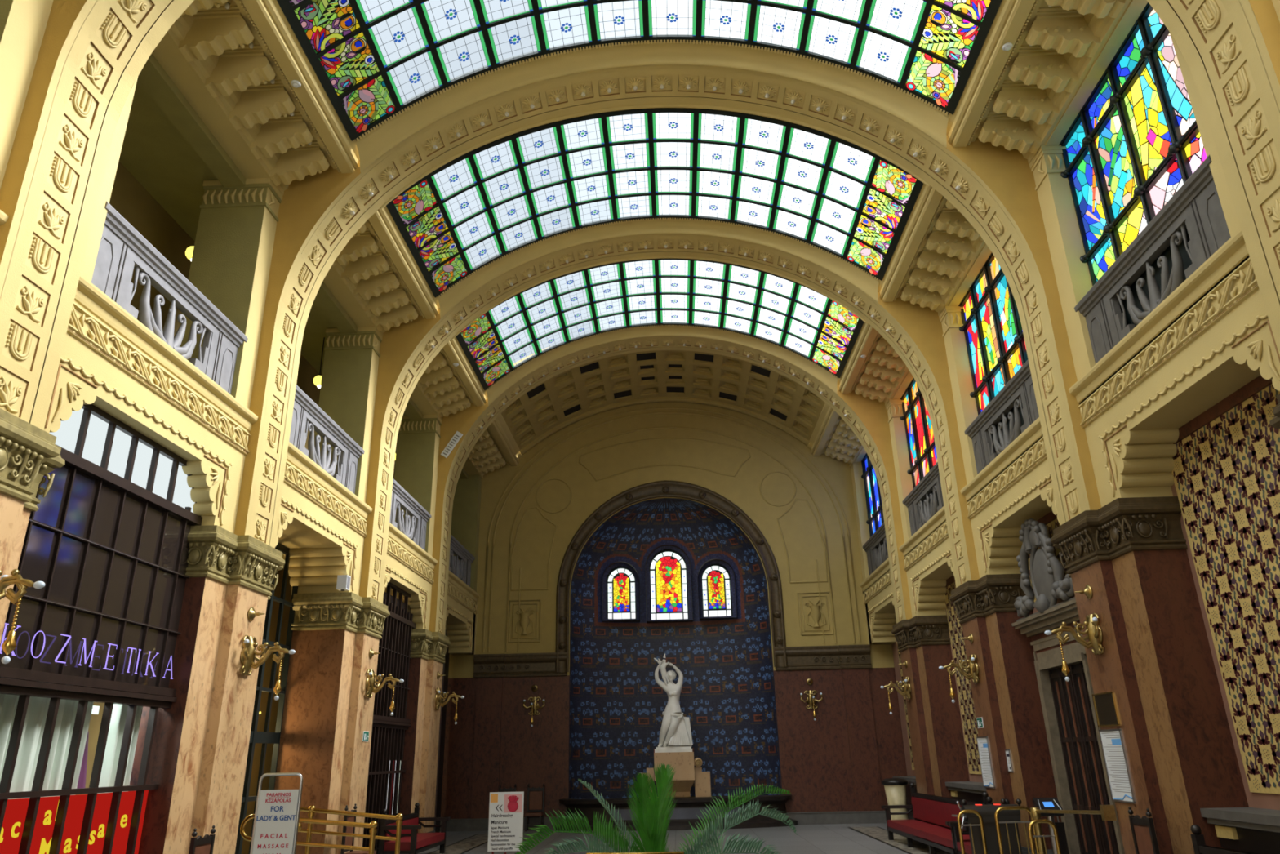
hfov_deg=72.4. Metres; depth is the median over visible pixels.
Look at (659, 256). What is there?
trim
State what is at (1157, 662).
marble pillar
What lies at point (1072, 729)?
door
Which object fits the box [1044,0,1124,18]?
bracket
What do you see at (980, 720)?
exit sign
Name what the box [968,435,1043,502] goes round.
trim
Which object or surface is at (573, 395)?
ceiling
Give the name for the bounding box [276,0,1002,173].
window
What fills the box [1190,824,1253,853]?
upholstered bench
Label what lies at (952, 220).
bracket
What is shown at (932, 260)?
bracket
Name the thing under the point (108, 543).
shop window
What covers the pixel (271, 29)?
trim
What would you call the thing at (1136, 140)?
window
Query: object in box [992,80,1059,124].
bracket
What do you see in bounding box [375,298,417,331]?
bracket
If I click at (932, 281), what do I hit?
bracket
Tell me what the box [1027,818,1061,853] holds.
barrier
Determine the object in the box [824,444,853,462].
bracket
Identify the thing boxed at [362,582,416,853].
door
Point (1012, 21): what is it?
trim
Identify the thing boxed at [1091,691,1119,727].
brass plaque
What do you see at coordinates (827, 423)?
trim
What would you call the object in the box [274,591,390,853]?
marble pillar
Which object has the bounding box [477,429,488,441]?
bracket
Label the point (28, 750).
curtain
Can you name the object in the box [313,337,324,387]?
lamp
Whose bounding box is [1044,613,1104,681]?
brass sconce
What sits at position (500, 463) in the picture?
bracket
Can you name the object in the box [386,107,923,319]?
window
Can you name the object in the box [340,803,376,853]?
carved chair
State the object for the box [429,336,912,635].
arch
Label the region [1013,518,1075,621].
sculpture
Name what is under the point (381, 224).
trim
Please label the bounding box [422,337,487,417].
trim
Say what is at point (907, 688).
brass sconce
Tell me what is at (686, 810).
fountain basin
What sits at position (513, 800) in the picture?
picture
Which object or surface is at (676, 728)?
drapery
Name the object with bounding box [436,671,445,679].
finial
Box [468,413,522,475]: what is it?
trim
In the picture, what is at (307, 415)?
balustrade
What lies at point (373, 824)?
brass handrail
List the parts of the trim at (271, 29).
bead moulding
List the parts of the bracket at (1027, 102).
plate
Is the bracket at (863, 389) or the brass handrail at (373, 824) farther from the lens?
the bracket at (863, 389)
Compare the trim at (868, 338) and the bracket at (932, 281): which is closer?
the bracket at (932, 281)
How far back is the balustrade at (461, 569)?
27.99 m
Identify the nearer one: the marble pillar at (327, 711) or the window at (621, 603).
the marble pillar at (327, 711)
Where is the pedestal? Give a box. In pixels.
[638,751,711,798]
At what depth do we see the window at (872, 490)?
28.59 m
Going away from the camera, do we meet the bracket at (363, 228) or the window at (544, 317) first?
the bracket at (363, 228)
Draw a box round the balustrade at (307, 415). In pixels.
[288,385,364,493]
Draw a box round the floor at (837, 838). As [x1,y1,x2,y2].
[417,822,908,853]
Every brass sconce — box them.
[0,568,45,663]
[239,635,295,700]
[364,668,404,715]
[435,687,464,724]
[522,696,545,727]
[800,689,822,720]
[880,676,911,714]
[938,653,979,702]
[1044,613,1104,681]
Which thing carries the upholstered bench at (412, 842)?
on the floor at (837, 838)
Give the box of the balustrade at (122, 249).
[91,200,248,394]
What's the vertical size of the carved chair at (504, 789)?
1.330 m
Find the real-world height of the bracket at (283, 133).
0.620 m
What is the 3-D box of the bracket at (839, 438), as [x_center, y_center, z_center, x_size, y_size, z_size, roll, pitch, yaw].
[6.849,0.439,29.095,0.920,0.620,0.610,-2,-21,2]
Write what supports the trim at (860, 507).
attached to the wall at (796, 507)
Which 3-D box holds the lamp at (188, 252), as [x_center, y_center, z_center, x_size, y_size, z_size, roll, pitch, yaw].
[-7.688,-3.446,15.219,0.260,1.350,0.254,-2,-21,2]
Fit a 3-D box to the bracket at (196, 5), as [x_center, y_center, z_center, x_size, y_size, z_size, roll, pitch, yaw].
[-6.036,-5.819,11.680,0.920,0.620,0.610,-2,-21,2]
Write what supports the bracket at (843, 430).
attached to the wall at (1188, 418)
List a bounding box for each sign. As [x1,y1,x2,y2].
[0,622,173,679]
[362,730,368,741]
[487,791,524,853]
[976,717,983,728]
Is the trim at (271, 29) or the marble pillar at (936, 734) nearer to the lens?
the trim at (271, 29)
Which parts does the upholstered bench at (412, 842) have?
armrest, backrest, frame, seat, armrest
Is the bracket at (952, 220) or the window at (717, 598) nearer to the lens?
the bracket at (952, 220)
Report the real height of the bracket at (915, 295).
0.620 m
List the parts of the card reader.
steel post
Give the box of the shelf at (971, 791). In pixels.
[945,781,986,803]
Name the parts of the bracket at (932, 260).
plate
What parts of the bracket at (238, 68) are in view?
plate, light bulb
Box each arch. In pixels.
[0,0,1279,430]
[234,65,1101,548]
[359,233,979,603]
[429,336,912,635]
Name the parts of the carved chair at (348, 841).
post, carved rail, backrest, post, seat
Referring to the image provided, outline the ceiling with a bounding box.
[501,350,825,454]
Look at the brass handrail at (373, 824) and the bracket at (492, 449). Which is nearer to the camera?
the brass handrail at (373, 824)
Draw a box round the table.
[1200,807,1279,853]
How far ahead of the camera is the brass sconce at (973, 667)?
17.96 m
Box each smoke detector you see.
[290,80,301,88]
[1002,42,1013,50]
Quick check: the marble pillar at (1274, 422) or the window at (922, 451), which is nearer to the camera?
the marble pillar at (1274, 422)
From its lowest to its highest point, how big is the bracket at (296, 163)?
0.620 m
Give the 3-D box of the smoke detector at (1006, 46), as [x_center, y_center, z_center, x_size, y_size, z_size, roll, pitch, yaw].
[5.484,-5.661,13.046,0.150,0.057,0.150,-2,-21,2]
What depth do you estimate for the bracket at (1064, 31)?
12.63 m
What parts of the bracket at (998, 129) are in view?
plate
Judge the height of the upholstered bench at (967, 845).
1.230 m
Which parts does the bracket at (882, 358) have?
plate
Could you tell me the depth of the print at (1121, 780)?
12.25 m
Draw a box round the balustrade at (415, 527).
[389,479,431,550]
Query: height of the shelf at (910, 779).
1.340 m
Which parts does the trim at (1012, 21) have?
bead moulding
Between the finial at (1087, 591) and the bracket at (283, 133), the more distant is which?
the bracket at (283, 133)
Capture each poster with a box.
[976,736,995,788]
[1098,728,1136,803]
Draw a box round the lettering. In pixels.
[0,800,127,853]
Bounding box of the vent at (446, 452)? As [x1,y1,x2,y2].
[440,431,462,457]
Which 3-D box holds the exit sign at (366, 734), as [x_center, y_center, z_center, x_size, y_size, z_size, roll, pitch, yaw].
[-5.686,6.419,18.150,0.023,0.200,0.340,-2,-21,2]
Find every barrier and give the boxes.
[956,808,987,853]
[994,805,1039,853]
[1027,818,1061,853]
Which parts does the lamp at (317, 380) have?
glass globe, hanging stem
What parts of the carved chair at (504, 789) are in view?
carved rail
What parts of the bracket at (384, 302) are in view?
plate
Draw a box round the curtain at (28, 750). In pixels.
[0,693,142,799]
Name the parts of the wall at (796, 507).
trim, baseboard, trim, trim, trim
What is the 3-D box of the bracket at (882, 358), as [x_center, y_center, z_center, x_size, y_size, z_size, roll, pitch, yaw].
[6.592,-1.766,23.204,0.920,0.620,0.610,-2,-21,2]
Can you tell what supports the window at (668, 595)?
attached to the wall niche
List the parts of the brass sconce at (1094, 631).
glass bulb, curled arm, arm, glass bulb, arm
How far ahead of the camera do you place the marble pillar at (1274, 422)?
8.91 m
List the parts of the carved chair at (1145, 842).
post, carved rail, backrest, post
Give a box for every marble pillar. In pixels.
[0,408,65,643]
[129,524,284,853]
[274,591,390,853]
[399,628,450,832]
[891,615,969,798]
[949,573,1062,853]
[1050,496,1248,853]
[1269,394,1279,428]
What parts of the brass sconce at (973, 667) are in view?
curled arm, arm, arm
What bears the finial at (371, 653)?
attached to the marble pillar at (327, 711)
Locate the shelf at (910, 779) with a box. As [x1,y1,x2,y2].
[892,776,917,819]
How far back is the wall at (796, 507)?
29.47 m
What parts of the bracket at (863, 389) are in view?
plate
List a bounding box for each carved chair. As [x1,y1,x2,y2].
[188,825,215,853]
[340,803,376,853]
[498,783,516,791]
[524,783,544,831]
[1128,806,1159,853]
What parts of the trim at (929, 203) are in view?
bead moulding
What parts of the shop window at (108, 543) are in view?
frosted pane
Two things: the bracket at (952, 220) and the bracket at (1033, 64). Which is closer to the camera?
the bracket at (1033, 64)
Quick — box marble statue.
[653,653,693,752]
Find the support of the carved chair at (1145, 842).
on the floor at (837, 838)
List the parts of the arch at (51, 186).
relief panel, relief panel, relief panel, relief panel, relief panel, relief panel, relief panel, relief panel, relief panel, relief panel, relief panel, relief panel, relief panel, relief panel, relief panel, relief panel, relief panel, relief panel, relief panel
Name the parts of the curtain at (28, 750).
panel, panel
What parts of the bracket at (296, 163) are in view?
plate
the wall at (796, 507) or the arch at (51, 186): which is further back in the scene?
the wall at (796, 507)
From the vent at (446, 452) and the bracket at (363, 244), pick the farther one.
the vent at (446, 452)
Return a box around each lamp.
[185,244,194,260]
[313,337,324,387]
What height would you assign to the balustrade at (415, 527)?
1.230 m
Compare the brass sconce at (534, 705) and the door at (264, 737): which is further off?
the brass sconce at (534, 705)
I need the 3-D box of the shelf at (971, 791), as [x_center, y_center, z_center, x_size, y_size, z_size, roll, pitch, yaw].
[7.685,8.698,19.550,0.600,1.340,3.320,-2,-21,2]
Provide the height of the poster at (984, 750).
0.964 m
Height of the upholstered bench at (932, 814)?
1.310 m
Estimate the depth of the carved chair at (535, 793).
27.27 m
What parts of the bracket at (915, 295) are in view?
plate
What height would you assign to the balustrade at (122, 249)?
1.230 m
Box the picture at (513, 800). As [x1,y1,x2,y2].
[507,795,519,812]
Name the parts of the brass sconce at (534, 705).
arm, curled arm, arm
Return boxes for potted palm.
[515,763,797,853]
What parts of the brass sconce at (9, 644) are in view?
arm, curled arm, glass bulb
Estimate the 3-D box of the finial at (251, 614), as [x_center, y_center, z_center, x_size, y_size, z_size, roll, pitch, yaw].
[-5.854,2.865,13.396,0.220,0.214,0.220,-2,-21,2]
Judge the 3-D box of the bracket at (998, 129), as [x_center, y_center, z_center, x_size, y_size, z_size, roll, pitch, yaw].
[6.225,-4.905,14.815,0.920,0.620,0.610,-2,-21,2]
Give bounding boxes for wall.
[0,0,483,853]
[109,53,468,479]
[440,402,906,831]
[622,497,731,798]
[848,0,1279,809]
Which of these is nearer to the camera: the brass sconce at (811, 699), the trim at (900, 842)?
the trim at (900, 842)
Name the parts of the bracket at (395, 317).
plate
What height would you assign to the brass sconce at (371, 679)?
0.947 m
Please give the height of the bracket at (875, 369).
0.620 m
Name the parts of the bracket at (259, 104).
plate, light bulb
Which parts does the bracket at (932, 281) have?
plate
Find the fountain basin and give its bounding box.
[555,794,797,831]
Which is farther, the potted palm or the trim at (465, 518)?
the trim at (465, 518)
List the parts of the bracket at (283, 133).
plate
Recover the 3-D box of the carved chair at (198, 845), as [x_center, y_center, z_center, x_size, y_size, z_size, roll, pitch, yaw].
[-5.513,5.894,11.308,0.508,1.330,0.547,-2,-21,2]
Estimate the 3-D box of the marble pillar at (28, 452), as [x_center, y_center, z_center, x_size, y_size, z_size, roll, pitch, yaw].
[-6.554,2.347,7.489,1.065,5.330,2.286,-2,-21,2]
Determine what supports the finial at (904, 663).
attached to the marble pillar at (936, 734)
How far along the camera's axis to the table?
10.19 m
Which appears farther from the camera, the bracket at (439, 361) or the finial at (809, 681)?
the finial at (809, 681)
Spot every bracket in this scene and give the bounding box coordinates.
[176,0,227,20]
[178,0,253,62]
[204,39,275,97]
[228,75,295,129]
[249,108,313,159]
[269,139,328,186]
[332,228,378,266]
[341,248,389,284]
[351,222,366,237]
[353,266,399,301]
[364,283,408,316]
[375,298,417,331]
[416,360,453,388]
[423,351,446,373]
[423,371,459,398]
[431,382,465,408]
[437,391,471,417]
[469,440,497,461]
[470,432,493,453]
[474,447,502,467]
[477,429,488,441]
[478,454,506,474]
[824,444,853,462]
[827,435,857,456]
[831,429,861,448]
[835,420,859,441]
[839,417,850,429]
[854,378,889,402]
[859,368,895,392]
[864,356,902,382]
[870,345,907,371]
[875,335,898,357]
[900,280,945,310]
[908,262,955,294]
[916,244,964,278]
[925,225,976,260]
[934,204,983,240]
[945,200,959,212]
[977,111,1041,153]
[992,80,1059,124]
[1008,44,1079,93]
[1025,6,1100,57]
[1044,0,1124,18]
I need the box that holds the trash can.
[881,777,908,819]
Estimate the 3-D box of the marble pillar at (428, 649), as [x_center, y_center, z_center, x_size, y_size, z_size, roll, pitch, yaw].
[-5.871,8.199,23.126,1.065,5.330,2.286,-2,-21,2]
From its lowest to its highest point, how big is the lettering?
0.597 m
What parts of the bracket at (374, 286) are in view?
plate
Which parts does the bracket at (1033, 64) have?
plate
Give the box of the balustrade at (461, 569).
[448,534,475,586]
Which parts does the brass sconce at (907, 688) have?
curled arm, arm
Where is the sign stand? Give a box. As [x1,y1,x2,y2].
[249,772,303,853]
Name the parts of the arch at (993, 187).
relief panel, relief panel, relief panel, relief panel, relief panel, relief panel, relief panel, relief panel, relief panel, relief panel, relief panel, relief panel, relief panel, relief panel, relief panel, relief panel, relief panel, relief panel, relief panel, relief panel, relief panel, relief panel, relief panel, relief panel, relief panel, relief panel, relief panel, relief panel, relief panel, relief panel, relief panel, relief panel, relief panel, relief panel, relief panel, relief panel, relief panel, light bulb, relief panel, relief panel, relief panel, relief panel, relief panel, relief panel, relief panel, relief panel, relief panel, relief panel, relief panel, relief panel, relief panel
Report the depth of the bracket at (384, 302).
19.56 m
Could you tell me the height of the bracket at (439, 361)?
0.620 m
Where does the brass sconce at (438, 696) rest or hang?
attached to the marble pillar at (428, 649)
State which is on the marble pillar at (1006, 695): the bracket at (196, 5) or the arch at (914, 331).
the arch at (914, 331)
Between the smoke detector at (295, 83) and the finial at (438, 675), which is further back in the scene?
the finial at (438, 675)
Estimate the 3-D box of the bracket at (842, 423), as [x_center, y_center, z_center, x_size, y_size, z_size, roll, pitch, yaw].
[6.790,-0.069,27.738,0.920,0.620,0.610,-2,-21,2]
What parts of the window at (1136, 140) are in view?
recessed panel moulding, rail, balustrade, recessed panel moulding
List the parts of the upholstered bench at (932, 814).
armrest, seat, backrest, armrest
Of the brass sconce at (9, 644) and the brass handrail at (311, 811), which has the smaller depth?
the brass sconce at (9, 644)
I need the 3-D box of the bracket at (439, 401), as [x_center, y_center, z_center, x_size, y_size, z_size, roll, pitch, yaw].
[-5.462,-0.902,24.818,0.920,0.620,0.610,-2,-21,2]
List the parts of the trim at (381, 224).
bead moulding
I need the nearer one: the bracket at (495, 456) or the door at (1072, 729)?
the door at (1072, 729)
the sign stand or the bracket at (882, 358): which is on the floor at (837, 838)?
the sign stand
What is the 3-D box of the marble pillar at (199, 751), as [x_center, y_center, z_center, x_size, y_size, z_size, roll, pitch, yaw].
[-6.502,4.303,12.707,1.415,5.330,2.286,-2,-21,2]
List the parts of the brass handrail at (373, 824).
post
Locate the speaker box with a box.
[336,574,351,591]
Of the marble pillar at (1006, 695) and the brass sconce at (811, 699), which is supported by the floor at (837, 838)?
the marble pillar at (1006, 695)
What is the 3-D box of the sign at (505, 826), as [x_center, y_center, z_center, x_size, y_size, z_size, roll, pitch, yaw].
[-1.821,5.879,11.945,0.470,1.662,0.389,-1,-21,0]
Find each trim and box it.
[170,0,359,190]
[336,205,439,332]
[380,103,928,208]
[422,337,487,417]
[427,826,951,853]
[450,474,481,655]
[452,255,867,339]
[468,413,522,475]
[807,402,861,463]
[837,321,903,402]
[850,462,892,644]
[877,183,980,311]
[946,0,1111,159]
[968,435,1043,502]
[1080,256,1249,404]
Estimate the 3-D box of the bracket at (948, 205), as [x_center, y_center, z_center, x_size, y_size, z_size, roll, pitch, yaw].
[6.305,-4.224,16.635,0.920,0.620,0.610,-2,-21,2]
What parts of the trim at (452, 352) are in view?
bead moulding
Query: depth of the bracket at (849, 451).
29.59 m
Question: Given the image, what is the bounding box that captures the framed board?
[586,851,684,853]
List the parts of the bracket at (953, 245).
plate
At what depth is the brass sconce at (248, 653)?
13.13 m
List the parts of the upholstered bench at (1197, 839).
armrest, frame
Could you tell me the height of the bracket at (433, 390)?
0.620 m
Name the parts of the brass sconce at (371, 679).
arm, arm, curled arm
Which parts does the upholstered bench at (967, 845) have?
seat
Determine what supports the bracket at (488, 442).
attached to the wall at (110, 361)
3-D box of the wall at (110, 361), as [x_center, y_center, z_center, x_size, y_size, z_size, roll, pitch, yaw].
[-7.399,0.612,13.452,2.620,12.800,39.000,-2,-21,2]
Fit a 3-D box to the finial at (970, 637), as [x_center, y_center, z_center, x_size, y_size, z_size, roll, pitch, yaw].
[6.800,4.404,18.220,0.220,0.214,0.220,-2,-21,2]
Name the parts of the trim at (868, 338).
bead moulding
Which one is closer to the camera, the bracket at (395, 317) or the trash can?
the bracket at (395, 317)
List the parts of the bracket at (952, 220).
plate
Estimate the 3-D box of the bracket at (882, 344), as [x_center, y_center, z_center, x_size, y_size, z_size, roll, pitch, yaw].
[6.562,-2.020,22.526,0.920,0.620,0.610,-2,-21,2]
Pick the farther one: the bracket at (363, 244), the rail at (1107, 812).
the bracket at (363, 244)
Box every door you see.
[235,542,297,853]
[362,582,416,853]
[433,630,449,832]
[1011,598,1124,853]
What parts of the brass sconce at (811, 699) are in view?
arm, curled arm, arm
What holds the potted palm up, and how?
on the floor at (837, 838)
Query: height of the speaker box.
0.300 m
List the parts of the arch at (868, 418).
relief panel, relief panel, relief panel, relief panel, relief panel, relief panel, relief panel, relief panel, relief panel, relief panel, relief panel, relief panel, relief panel, relief panel, relief panel, relief panel, relief panel, relief panel, relief panel, relief panel, relief panel, relief panel, relief panel, relief panel, relief panel, relief panel, relief panel, relief panel, relief panel, relief panel, relief panel, relief panel, relief panel, relief panel, relief panel, relief panel, relief panel, relief panel, relief panel, relief panel, relief panel, relief panel, relief panel, relief panel, relief panel, relief panel, relief panel, relief panel, relief panel, relief panel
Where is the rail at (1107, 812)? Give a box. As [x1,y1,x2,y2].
[1030,804,1116,853]
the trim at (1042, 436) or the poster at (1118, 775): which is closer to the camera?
the poster at (1118, 775)
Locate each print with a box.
[982,743,993,786]
[1111,738,1132,799]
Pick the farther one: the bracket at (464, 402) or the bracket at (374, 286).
the bracket at (464, 402)
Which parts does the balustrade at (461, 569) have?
rail, recessed panel moulding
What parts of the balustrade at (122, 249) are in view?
recessed panel moulding, rail, recessed panel moulding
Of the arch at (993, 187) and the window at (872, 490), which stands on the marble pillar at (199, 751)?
the arch at (993, 187)
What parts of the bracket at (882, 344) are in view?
plate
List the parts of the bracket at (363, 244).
plate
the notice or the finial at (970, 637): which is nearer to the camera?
the notice
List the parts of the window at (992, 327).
recessed panel moulding, rail, balustrade, recessed panel moulding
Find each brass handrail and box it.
[240,813,377,853]
[297,804,403,853]
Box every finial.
[247,606,264,621]
[368,648,380,658]
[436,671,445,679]
[531,684,537,691]
[806,678,813,684]
[897,659,907,667]
[961,632,973,643]
[1074,584,1092,599]
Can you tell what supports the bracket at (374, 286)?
attached to the wall at (110, 361)
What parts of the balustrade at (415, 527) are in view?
recessed panel moulding, rail, recessed panel moulding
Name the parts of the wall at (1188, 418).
mosaic panel, mosaic panel, trim, mosaic panel, mosaic panel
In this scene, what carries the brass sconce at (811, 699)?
attached to the wall at (796, 507)
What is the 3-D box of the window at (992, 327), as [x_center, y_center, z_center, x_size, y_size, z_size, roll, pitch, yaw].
[7.112,-1.417,17.408,0.460,4.255,3.887,-2,-21,2]
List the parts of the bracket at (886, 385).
plate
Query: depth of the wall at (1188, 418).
11.68 m
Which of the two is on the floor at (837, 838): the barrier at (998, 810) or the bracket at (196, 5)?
the barrier at (998, 810)
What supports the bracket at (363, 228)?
attached to the wall at (110, 361)
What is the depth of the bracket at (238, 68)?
13.01 m
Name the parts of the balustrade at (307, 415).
recessed panel moulding, rail, recessed panel moulding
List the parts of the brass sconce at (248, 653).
arm, arm, curled arm, glass bulb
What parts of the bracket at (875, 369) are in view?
plate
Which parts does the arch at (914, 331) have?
relief panel, relief panel, relief panel, relief panel, relief panel, relief panel, relief panel, relief panel, relief panel, relief panel, relief panel, relief panel, relief panel, relief panel, relief panel, relief panel, relief panel, relief panel, relief panel, relief panel, relief panel, relief panel, relief panel, relief panel, relief panel, relief panel, relief panel, relief panel, relief panel, relief panel, relief panel, relief panel, relief panel, relief panel, relief panel, relief panel, relief panel, relief panel, relief panel, relief panel, relief panel, relief panel, relief panel, relief panel, relief panel, relief panel, relief panel, relief panel, relief panel, relief panel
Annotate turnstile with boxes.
[951,798,1022,853]
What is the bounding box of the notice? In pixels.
[1004,748,1013,772]
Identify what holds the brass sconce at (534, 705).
attached to the wall at (796, 507)
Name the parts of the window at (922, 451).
recessed panel moulding, rail, balustrade, recessed panel moulding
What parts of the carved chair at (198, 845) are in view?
post, backrest, carved rail, post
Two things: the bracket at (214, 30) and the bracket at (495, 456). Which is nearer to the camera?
the bracket at (214, 30)
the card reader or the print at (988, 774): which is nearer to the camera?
the card reader
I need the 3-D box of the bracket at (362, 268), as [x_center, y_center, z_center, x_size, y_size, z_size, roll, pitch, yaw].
[-5.749,-3.360,18.249,0.920,0.620,0.610,-2,-21,2]
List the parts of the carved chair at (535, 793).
leg, post, seat, carved rail, backrest, post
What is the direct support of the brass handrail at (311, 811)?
on the floor at (837, 838)
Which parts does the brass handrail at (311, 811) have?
post, post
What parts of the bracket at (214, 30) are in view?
plate, light bulb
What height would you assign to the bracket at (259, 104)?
0.620 m
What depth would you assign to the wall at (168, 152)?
14.86 m
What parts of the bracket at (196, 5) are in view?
plate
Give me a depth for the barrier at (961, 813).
15.11 m
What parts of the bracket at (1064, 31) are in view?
plate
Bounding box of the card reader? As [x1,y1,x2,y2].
[1032,797,1069,853]
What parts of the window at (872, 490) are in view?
recessed panel moulding, stained glass, rail, balustrade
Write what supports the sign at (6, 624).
attached to the shop window at (108, 543)
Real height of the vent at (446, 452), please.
0.818 m
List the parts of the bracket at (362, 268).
plate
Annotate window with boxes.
[0,404,202,853]
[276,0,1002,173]
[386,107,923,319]
[455,257,863,406]
[602,561,639,622]
[645,544,693,622]
[697,558,737,620]
[861,453,888,574]
[900,377,943,536]
[958,253,1039,474]
[1058,2,1231,363]
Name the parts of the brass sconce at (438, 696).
arm, curled arm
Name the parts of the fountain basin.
panel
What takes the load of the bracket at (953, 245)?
attached to the wall at (1188, 418)
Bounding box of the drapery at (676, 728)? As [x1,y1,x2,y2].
[662,711,693,746]
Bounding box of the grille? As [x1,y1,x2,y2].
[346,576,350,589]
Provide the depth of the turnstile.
15.21 m
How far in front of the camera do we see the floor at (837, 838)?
22.77 m
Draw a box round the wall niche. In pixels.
[568,497,782,799]
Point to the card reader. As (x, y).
(1043, 803)
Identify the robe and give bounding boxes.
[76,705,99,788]
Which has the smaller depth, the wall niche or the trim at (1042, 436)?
the trim at (1042, 436)
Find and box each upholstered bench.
[377,802,450,853]
[881,782,988,853]
[948,796,1009,853]
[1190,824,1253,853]
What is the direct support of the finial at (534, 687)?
attached to the wall at (796, 507)
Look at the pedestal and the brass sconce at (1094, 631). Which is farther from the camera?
the pedestal
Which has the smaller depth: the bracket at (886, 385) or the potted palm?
the potted palm

